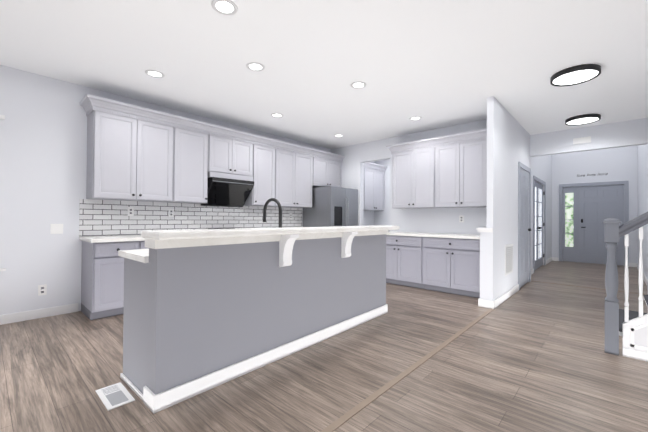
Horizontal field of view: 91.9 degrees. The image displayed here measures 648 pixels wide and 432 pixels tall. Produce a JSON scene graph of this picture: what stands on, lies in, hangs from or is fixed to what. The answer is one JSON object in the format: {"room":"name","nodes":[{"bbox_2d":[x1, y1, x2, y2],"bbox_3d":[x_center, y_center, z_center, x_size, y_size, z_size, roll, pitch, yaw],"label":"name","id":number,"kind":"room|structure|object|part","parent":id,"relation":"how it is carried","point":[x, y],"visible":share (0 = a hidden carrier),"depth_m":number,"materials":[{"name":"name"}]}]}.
{"room":"kitchen","nodes":[
{"label":"kitchen","id":0,"kind":"room"},
{"bbox_2d":[0,65,374,314],"bbox_3d":[-2.120,-0.207,4.907,0.120,2.780,10.720,0,-1,43],"label":"wall","id":1,"kind":"structure","parent":0,"point":[43,151],"depth_m":3.61,"materials":[{"name":"paint"}]},
{"bbox_2d":[0,303,77,324],"bbox_3d":[-4.349,1.097,2.376,0.016,0.100,3.965,0,-1,43],"label":"baseboard","id":2,"kind":"structure","parent":1,"relation":"attached to","point":[60,310],"depth_m":3.56,"materials":[{"name":"white wood"}]},
{"bbox_2d":[38,284,46,295],"bbox_3d":[-3.233,0.850,3.598,0.007,0.118,0.072,0,-1,43],"label":"electrical outlet","id":3,"kind":"object","parent":1,"relation":"attached to","point":[42,289],"visible":1,"depth_m":3.60,"materials":[{"name":"white plastic"}]},
{"bbox_2d":[50,224,62,233],"bbox_3d":[-3.147,0.151,3.692,0.008,0.118,0.115,0,-1,43],"label":"light switch","id":4,"kind":"object","parent":1,"relation":"attached to","point":[56,228],"visible":1,"depth_m":3.69,"materials":[{"name":"white plastic"}]},
{"bbox_2d":[85,102,175,201],"bbox_3d":[-2.523,-0.751,4.131,0.330,1.090,0.919,0,-1,43],"label":"upper cabinet","id":5,"kind":"object","parent":1,"relation":"attached to","point":[136,153],"depth_m":3.96,"materials":[{"name":"paint"}]},
{"bbox_2d":[79,199,301,236],"bbox_3d":[-1.732,0.041,5.233,0.009,0.461,3.760,0,-1,43],"label":"tile backsplash","id":6,"kind":"structure","parent":1,"relation":"attached to","point":[104,217],"depth_m":4.61,"materials":[{"name":"white tile"}]},
{"bbox_2d":[128,207,133,215],"bbox_3d":[-2.621,-0.060,4.251,0.007,0.118,0.072,0,-1,43],"label":"outlet","id":7,"kind":"object","parent":6,"relation":"attached to","point":[130,211],"visible":1,"depth_m":4.25,"materials":[{"name":"white plastic"}]},
{"bbox_2d":[169,209,173,216],"bbox_3d":[-2.263,-0.045,4.642,0.007,0.118,0.072,0,-1,43],"label":"outlet","id":8,"kind":"object","parent":6,"relation":"attached to","point":[171,212],"visible":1,"depth_m":4.64,"materials":[{"name":"white plastic"}]},
{"bbox_2d":[176,122,211,203],"bbox_3d":[-2.040,-0.743,4.657,0.330,1.090,0.509,0,-1,43],"label":"upper cabinet","id":9,"kind":"object","parent":1,"relation":"attached to","point":[192,143],"depth_m":4.55,"materials":[{"name":"paint"}]},
{"bbox_2d":[201,172,253,206],"bbox_3d":[-1.573,-0.414,5.124,0.387,0.507,0.775,0,-1,43],"label":"range hood","id":10,"kind":"object","parent":1,"relation":"attached to","point":[228,190],"visible":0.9,"depth_m":5.05,"materials":[{"name":"black glass"}]},
{"bbox_3d":[-1.546,-0.346,5.109,0.305,0.332,0.710,0,-1,43],"label":"glass","id":11,"kind":"part","parent":10,"relation":"part of","materials":[{"name":"black glass"}]},
{"bbox_2d":[208,130,255,177],"bbox_3d":[-1.595,-0.976,5.142,0.330,0.610,0.798,0,-1,43],"label":"upper cabinet","id":12,"kind":"object","parent":1,"relation":"attached to","point":[228,154],"depth_m":5.02,"materials":[{"name":"paint"}]},
{"bbox_2d":[244,142,275,205],"bbox_3d":[-1.164,-0.729,5.612,0.330,1.090,0.479,0,-1,43],"label":"upper cabinet","id":13,"kind":"object","parent":1,"relation":"attached to","point":[264,188],"depth_m":5.51,"materials":[{"name":"paint"}]},
{"bbox_2d":[276,146,315,207],"bbox_3d":[-0.675,-0.721,6.146,0.330,1.090,0.969,0,-1,43],"label":"upper cabinet","id":14,"kind":"object","parent":1,"relation":"attached to","point":[295,169],"depth_m":6.02,"materials":[{"name":"paint"}]},
{"bbox_2d":[312,154,342,187],"bbox_3d":[-0.034,-0.936,6.844,0.330,0.640,0.918,0,-1,43],"label":"upper cabinet","id":15,"kind":"object","parent":1,"relation":"attached to","point":[328,170],"depth_m":6.72,"materials":[{"name":"paint"}]},
{"bbox_3d":[-1.272,-1.294,5.435,0.410,0.145,4.680,0,-1,43],"label":"crown","id":16,"kind":"part","parent":15,"relation":"part of","materials":[{"name":"paint"}]},
{"bbox_2d":[363,162,386,210],"bbox_3d":[0.971,-0.740,7.881,0.410,1.180,1.790,0,-1,43],"label":"upper cabinet","id":17,"kind":"object","parent":1,"relation":"attached to","point":[373,189],"visible":0.54,"depth_m":8.02,"materials":[{"name":"paint"}]},
{"bbox_3d":[0.975,-1.258,7.885,0.410,0.145,1.790,0,-1,43],"label":"crown","id":18,"kind":"part","parent":17,"relation":"part of","materials":[{"name":"paint"}]},
{"bbox_2d":[0,261,647,431],"bbox_3d":[2.374,1.255,3.355,9.000,0.100,14.700,0,-1,43],"label":"floor","id":19,"kind":"structure","parent":0,"point":[532,356],"depth_m":2.32,"materials":[{"name":"brown wood"}]},
{"bbox_2d":[81,240,142,319],"bbox_3d":[-2.609,0.734,3.822,0.600,0.874,0.459,0,-1,43],"label":"base cabinet","id":20,"kind":"object","parent":19,"relation":"on","point":[102,280],"depth_m":3.59,"materials":[{"name":"paint"}]},
{"bbox_2d":[79,236,144,243],"bbox_3d":[-1.500,0.293,5.009,0.630,0.039,3.750,0,-1,43],"label":"countertop","id":21,"kind":"structure","parent":20,"relation":"on","point":[90,239],"depth_m":3.62,"materials":[{"name":"white stone"}]},
{"bbox_2d":[95,382,134,410],"bbox_3d":[-1.357,1.163,2.033,0.310,0.006,0.145,0,-1,43],"label":"floor vent","id":22,"kind":"object","parent":19,"relation":"in","point":[113,396],"visible":1,"depth_m":2.02,"materials":[{"name":"white metal"}]},
{"bbox_2d":[118,234,387,413],"bbox_3d":[-0.353,0.722,3.089,0.662,0.919,2.711,0,-1,41],"label":"kitchen island","id":23,"kind":"object","parent":19,"relation":"on","point":[206,310],"depth_m":2.27,"materials":[{"name":"paint"}]},
{"bbox_3d":[-0.343,1.132,3.074,0.626,0.100,2.711,0,-1,41],"label":"skirting","id":24,"kind":"part","parent":23,"relation":"part of","materials":[{"name":"white wood"}]},
{"bbox_2d":[146,230,387,249],"bbox_3d":[-0.162,0.181,2.927,0.166,0.058,2.716,0,-1,41],"label":"island countertop","id":25,"kind":"structure","parent":23,"relation":"on","point":[295,235],"depth_m":2.27,"materials":[{"name":"white stone"}]},
{"bbox_2d":[263,198,281,227],"bbox_3d":[-0.468,0.047,3.002,0.280,0.438,0.116,0,-1,41],"label":"faucet","id":26,"kind":"object","parent":23,"relation":"on","point":[271,199],"depth_m":2.94,"materials":[{"name":"black metal"}]},
{"bbox_2d":[303,186,357,226],"bbox_3d":[0.161,0.319,6.661,0.862,1.790,0.880,0,-1,43],"label":"fridge","id":27,"kind":"object","parent":19,"relation":"on","point":[334,206],"visible":0.46,"depth_m":6.34,"materials":[{"name":"silver metal"}]},
{"bbox_2d":[386,235,421,288],"bbox_3d":[1.475,0.779,5.663,0.914,0.876,0.600,0,-1,43],"label":"base cabinet","id":28,"kind":"object","parent":19,"relation":"on","point":[403,252],"depth_m":5.37,"materials":[{"name":"paint"}]},
{"bbox_2d":[321,308,493,431],"bbox_3d":[-0.366,1.166,1.290,0.045,0.004,7.550,0,-1,43],"label":"threshold","id":29,"kind":"object","parent":19,"relation":"on","point":[341,420],"visible":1,"depth_m":2.22,"materials":[{"name":"wood"}]},
{"bbox_2d":[422,235,479,297],"bbox_3d":[2.149,0.779,5.045,0.914,0.876,0.600,0,-1,43],"label":"base cabinet","id":30,"kind":"object","parent":19,"relation":"on","point":[445,263],"depth_m":4.81,"materials":[{"name":"paint"}]},
{"bbox_2d":[386,231,479,238],"bbox_3d":[1.822,0.321,5.331,1.916,0.040,0.630,0,-1,43],"label":"countertop","id":31,"kind":"structure","parent":30,"relation":"on","point":[428,235],"depth_m":4.98,"materials":[{"name":"white stone"}]},
{"bbox_2d":[478,298,487,306],"bbox_3d":[2.181,1.161,4.313,0.015,0.100,0.341,0,-1,43],"label":"baseboard","id":32,"kind":"structure","parent":19,"relation":"on","point":[481,302],"depth_m":4.16,"materials":[{"name":"white wood"}]},
{"bbox_2d":[534,281,646,294],"bbox_3d":[4.520,1.236,5.448,1.535,0.004,0.055,0,-1,43],"label":"threshold","id":33,"kind":"object","parent":19,"relation":"on","point":[585,287],"visible":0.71,"depth_m":5.45,"materials":[{"name":"wood"}]},
{"bbox_2d":[602,212,647,361],"bbox_3d":[3.611,-0.099,2.413,2.182,2.611,1.038,0,-1,43],"label":"staircase","id":34,"kind":"structure","parent":19,"relation":"on","point":[629,326],"depth_m":2.70,"materials":[{"name":"wood"}]},
{"bbox_2d":[0,0,647,148],"bbox_3d":[0.939,-1.658,1.864,8.740,0.120,10.340,0,-1,43],"label":"ceiling","id":35,"kind":"structure","parent":0,"point":[435,64],"depth_m":3.16,"materials":[{"name":"paint"}]},
{"bbox_2d":[145,70,164,77],"bbox_3d":[-1.908,-1.603,3.539,0.196,0.004,0.196,0,-1,43],"label":"recessed light","id":36,"kind":"object","parent":35,"relation":"in","point":[155,73],"visible":1,"depth_m":3.53,"materials":[{"name":"white plastic"}]},
{"bbox_2d":[211,0,237,14],"bbox_3d":[-0.762,-1.604,2.406,0.196,0.004,0.196,0,-1,43],"label":"recessed light","id":37,"kind":"object","parent":35,"relation":"in","point":[224,7],"visible":1,"depth_m":2.41,"materials":[{"name":"white plastic"}]},
{"bbox_2d":[246,62,264,70],"bbox_3d":[-0.733,-1.596,3.356,0.196,0.004,0.196,0,-1,43],"label":"recessed light","id":38,"kind":"object","parent":35,"relation":"in","point":[254,66],"visible":1,"depth_m":3.35,"materials":[{"name":"white plastic"}]},
{"bbox_2d":[271,113,282,116],"bbox_3d":[-0.737,-1.584,4.934,0.196,0.004,0.196,0,-1,43],"label":"recessed light","id":39,"kind":"object","parent":35,"relation":"in","point":[276,115],"visible":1,"depth_m":4.93,"materials":[{"name":"white plastic"}]},
{"bbox_2d":[350,82,366,88],"bbox_3d":[0.416,-1.584,3.795,0.196,0.004,0.196,0,-1,43],"label":"recessed light","id":40,"kind":"object","parent":35,"relation":"in","point":[357,85],"visible":1,"depth_m":3.80,"materials":[{"name":"white plastic"}]},
{"bbox_2d":[409,116,421,119],"bbox_3d":[1.467,-1.566,5.029,0.196,0.004,0.196,0,-1,43],"label":"recessed light","id":41,"kind":"object","parent":35,"relation":"in","point":[415,118],"visible":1,"depth_m":5.03,"materials":[{"name":"white plastic"}]},
{"bbox_2d":[550,64,600,86],"bbox_3d":[2.766,-1.545,3.457,0.436,0.052,0.436,0,-1,43],"label":"flush ceiling light","id":42,"kind":"object","parent":35,"relation":"attached to","point":[575,75],"visible":1,"depth_m":3.41,"materials":[{"name":"white plastic"}]},
{"bbox_2d":[553,70,597,84],"bbox_3d":[2.766,-1.549,3.457,0.394,0.040,0.394,0,-1,43],"label":"diffuser","id":43,"kind":"object","parent":42,"relation":"attached to","point":[563,77],"depth_m":3.44,"materials":[{"name":"white plastic"}]},
{"bbox_2d":[565,114,600,125],"bbox_3d":[4.095,-1.523,4.965,0.436,0.052,0.436,0,-1,43],"label":"flush ceiling light","id":44,"kind":"object","parent":35,"relation":"attached to","point":[581,119],"visible":1,"depth_m":4.91,"materials":[{"name":"white plastic"}]},
{"bbox_2d":[567,117,598,124],"bbox_3d":[4.095,-1.527,4.965,0.394,0.040,0.394,0,-1,43],"label":"diffuser","id":45,"kind":"object","parent":44,"relation":"attached to","point":[572,120],"depth_m":4.95,"materials":[{"name":"white plastic"}]},
{"bbox_2d":[374,159,389,225],"bbox_3d":[2.126,-0.150,8.041,1.900,2.780,0.120,0,-1,43],"label":"wall","id":46,"kind":"structure","parent":0,"point":[382,217],"depth_m":8.40,"materials":[{"name":"paint"}]},
{"bbox_2d":[331,119,486,234],"bbox_3d":[1.507,-0.170,6.139,3.560,2.780,0.120,0,-1,43],"label":"wall","id":47,"kind":"structure","parent":0,"point":[421,220],"depth_m":5.92,"materials":[{"name":"paint"}]},
{"bbox_2d":[390,145,433,208],"bbox_3d":[1.675,-0.677,5.684,0.819,1.070,0.330,0,-1,43],"label":"upper cabinet","id":48,"kind":"object","parent":47,"relation":"attached to","point":[412,168],"depth_m":5.54,"materials":[{"name":"paint"}]},
{"bbox_3d":[1.954,-1.230,5.382,1.800,0.145,0.410,0,-1,43],"label":"crown","id":49,"kind":"part","parent":48,"relation":"part of","materials":[{"name":"paint"}]},
{"bbox_2d":[434,133,486,207],"bbox_3d":[2.279,-0.677,5.131,0.819,1.070,0.330,0,-1,43],"label":"upper cabinet","id":50,"kind":"object","parent":47,"relation":"attached to","point":[448,171],"depth_m":4.99,"materials":[{"name":"paint"}]},
{"bbox_2d":[459,215,463,221],"bbox_3d":[2.325,0.050,5.299,0.072,0.118,0.007,0,-1,43],"label":"electrical outlet","id":51,"kind":"object","parent":47,"relation":"attached to","point":[461,218],"visible":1,"depth_m":5.30,"materials":[{"name":"white plastic"}]},
{"bbox_2d":[480,96,510,300],"bbox_3d":[2.480,-0.175,4.506,0.160,2.780,0.968,0,-1,43],"label":"wall","id":52,"kind":"structure","parent":0,"point":[495,282],"depth_m":4.21,"materials":[{"name":"paint"}]},
{"bbox_2d":[476,227,492,231],"bbox_3d":[2.270,0.189,4.304,0.194,0.055,0.465,0,-1,43],"label":"cap","id":53,"kind":"object","parent":52,"relation":"on","point":[484,229],"visible":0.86,"depth_m":4.14,"materials":[{"name":"white wood"}]},
{"bbox_2d":[505,244,512,275],"bbox_3d":[2.784,0.649,4.711,0.010,0.440,0.480,0,-1,43],"label":"air vent","id":54,"kind":"object","parent":52,"relation":"attached to","point":[509,259],"visible":1,"depth_m":4.67,"materials":[{"name":"white metal"}]},
{"bbox_2d":[511,115,529,288],"bbox_3d":[3.349,-0.162,5.425,0.120,2.780,1.558,0,-1,43],"label":"wall","id":55,"kind":"structure","parent":0,"point":[520,143],"depth_m":5.07,"materials":[{"name":"paint"}]},
{"bbox_2d":[492,284,518,308],"bbox_3d":[2.703,1.167,4.619,0.015,0.100,1.496,0,-1,43],"label":"baseboard","id":56,"kind":"structure","parent":55,"relation":"attached to","point":[508,294],"depth_m":4.46,"materials":[{"name":"white wood"}]},
{"bbox_2d":[518,162,530,289],"bbox_3d":[3.545,0.168,5.540,0.096,2.125,0.990,0,-1,43],"label":"door","id":57,"kind":"structure","parent":55,"relation":"attached to","point":[524,213],"depth_m":5.57,"materials":[{"name":"grey wood"}]},
{"bbox_2d":[531,155,551,268],"bbox_3d":[5.195,-0.740,7.629,0.120,4.000,3.926,0,-1,43],"label":"wall","id":58,"kind":"structure","parent":0,"point":[541,168],"depth_m":8.30,"materials":[{"name":"paint"}]},
{"bbox_2d":[533,176,545,269],"bbox_3d":[5.127,0.191,7.495,0.100,2.135,1.650,0,-1,43],"label":"door frame","id":59,"kind":"structure","parent":58,"relation":"attached to","point":[538,224],"depth_m":7.57,"materials":[{"name":"grey wood"}]},
{"bbox_2d":[530,118,647,293],"bbox_3d":[5.695,-0.762,4.423,5.190,4.000,0.120,0,-1,43],"label":"wall","id":60,"kind":"structure","parent":0,"point":[621,134],"depth_m":5.33,"materials":[{"name":"paint"}]},
{"bbox_2d":[573,136,590,143],"bbox_3d":[4.482,-1.313,5.446,0.240,0.100,0.024,0,-1,43],"label":"door chime","id":61,"kind":"object","parent":60,"relation":"attached to","point":[581,140],"visible":0.86,"depth_m":5.43,"materials":[{"name":"white plastic"}]},
{"bbox_2d":[552,146,637,262],"bbox_3d":[7.253,-0.718,8.489,1.990,4.000,0.120,0,-1,43],"label":"wall","id":62,"kind":"structure","parent":0,"point":[619,164],"depth_m":8.36,"materials":[{"name":"paint"}]},
{"bbox_2d":[559,181,628,266],"bbox_3d":[7.230,0.192,8.457,1.420,2.180,0.100,0,-1,43],"label":"door","id":63,"kind":"structure","parent":62,"relation":"attached to","point":[586,210],"depth_m":8.48,"materials":[{"name":"grey wood"}]},
{"bbox_2d":[638,145,646,277],"bbox_3d":[6.573,-0.740,6.365,0.120,4.000,3.926,0,-1,43],"label":"wall","id":64,"kind":"structure","parent":0,"point":[642,179],"depth_m":6.39,"materials":[{"name":"paint"}]},
{"bbox_2d":[635,263,646,284],"bbox_3d":[6.506,1.210,6.411,0.039,0.100,3.909,0,-1,43],"label":"baseboard","id":65,"kind":"structure","parent":64,"relation":"attached to","point":[636,264],"depth_m":6.17,"materials":[{"name":"white wood"}]}
]}

